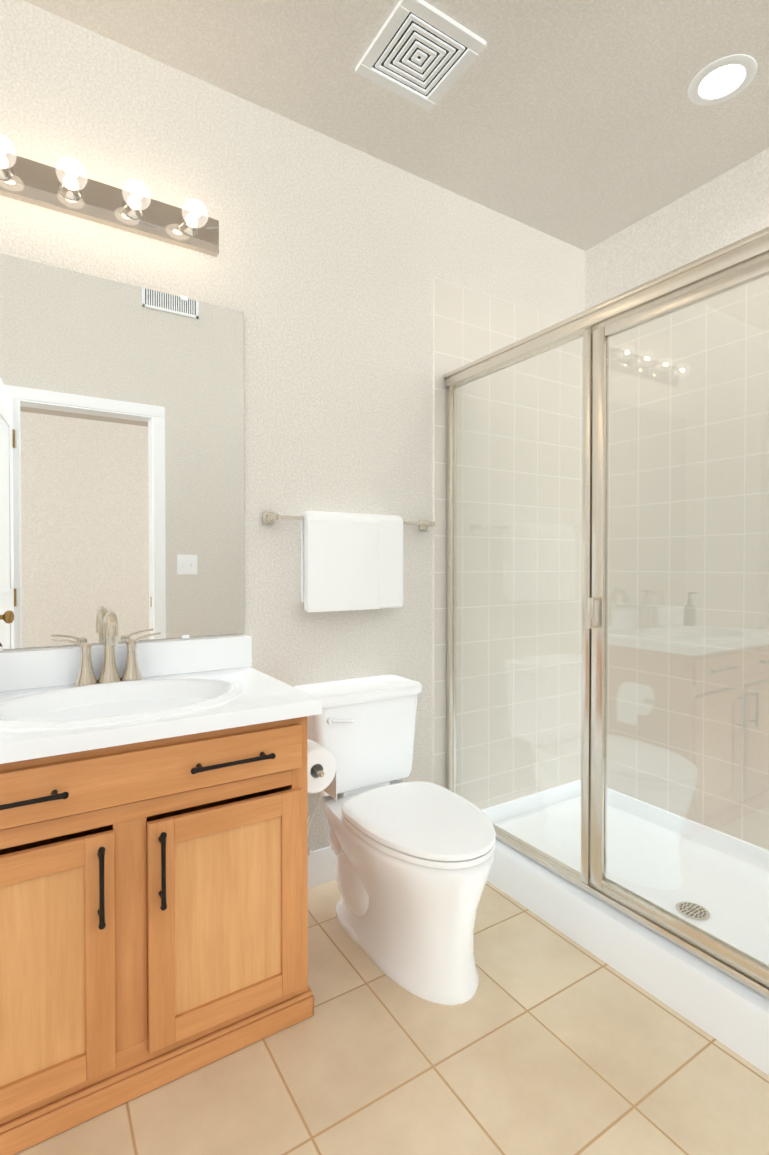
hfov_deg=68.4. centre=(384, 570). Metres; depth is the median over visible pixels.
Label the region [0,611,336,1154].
bathroom vanity
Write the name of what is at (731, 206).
wall
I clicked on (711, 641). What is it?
wall tile
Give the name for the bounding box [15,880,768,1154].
floor
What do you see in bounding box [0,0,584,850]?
wall
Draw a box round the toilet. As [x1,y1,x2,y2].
[294,675,495,1004]
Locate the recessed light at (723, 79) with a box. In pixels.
[688,54,756,104]
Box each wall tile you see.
[433,277,582,809]
[607,276,768,849]
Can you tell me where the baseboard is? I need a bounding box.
[308,846,335,888]
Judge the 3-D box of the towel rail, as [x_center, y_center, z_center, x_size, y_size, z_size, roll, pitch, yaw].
[-0.101,-0.036,2.175,0.730,0.366,0.102,0,1,-32]
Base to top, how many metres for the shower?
2.036 m
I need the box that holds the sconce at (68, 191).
[0,133,218,256]
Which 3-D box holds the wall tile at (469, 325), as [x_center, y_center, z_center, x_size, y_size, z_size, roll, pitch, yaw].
[0.627,-0.074,2.688,0.982,2.355,0.008,0,1,-32]
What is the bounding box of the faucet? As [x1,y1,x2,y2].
[52,611,160,686]
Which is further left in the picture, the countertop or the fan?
the countertop
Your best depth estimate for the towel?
2.10 m
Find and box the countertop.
[0,635,321,763]
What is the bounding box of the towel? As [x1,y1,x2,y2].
[301,511,402,611]
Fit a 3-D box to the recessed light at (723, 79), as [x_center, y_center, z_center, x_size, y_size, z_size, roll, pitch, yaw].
[1.130,-1.637,1.897,0.198,0.009,0.198,0,1,-32]
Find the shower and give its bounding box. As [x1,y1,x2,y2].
[444,227,768,1074]
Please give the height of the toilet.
0.775 m
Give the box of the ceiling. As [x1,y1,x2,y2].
[23,0,768,250]
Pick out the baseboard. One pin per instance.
(321, 866)
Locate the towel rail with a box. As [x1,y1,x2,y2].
[262,511,434,611]
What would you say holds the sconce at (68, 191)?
attached to the wall at (328, 264)
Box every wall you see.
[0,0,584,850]
[585,148,768,309]
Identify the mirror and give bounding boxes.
[0,254,243,650]
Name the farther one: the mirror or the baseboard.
the baseboard
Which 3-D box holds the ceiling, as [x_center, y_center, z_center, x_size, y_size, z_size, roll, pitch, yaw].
[-0.108,-1.665,1.314,3.865,0.060,1.720,0,1,-32]
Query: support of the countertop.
on the bathroom vanity
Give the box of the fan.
[355,0,485,110]
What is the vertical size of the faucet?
0.222 m

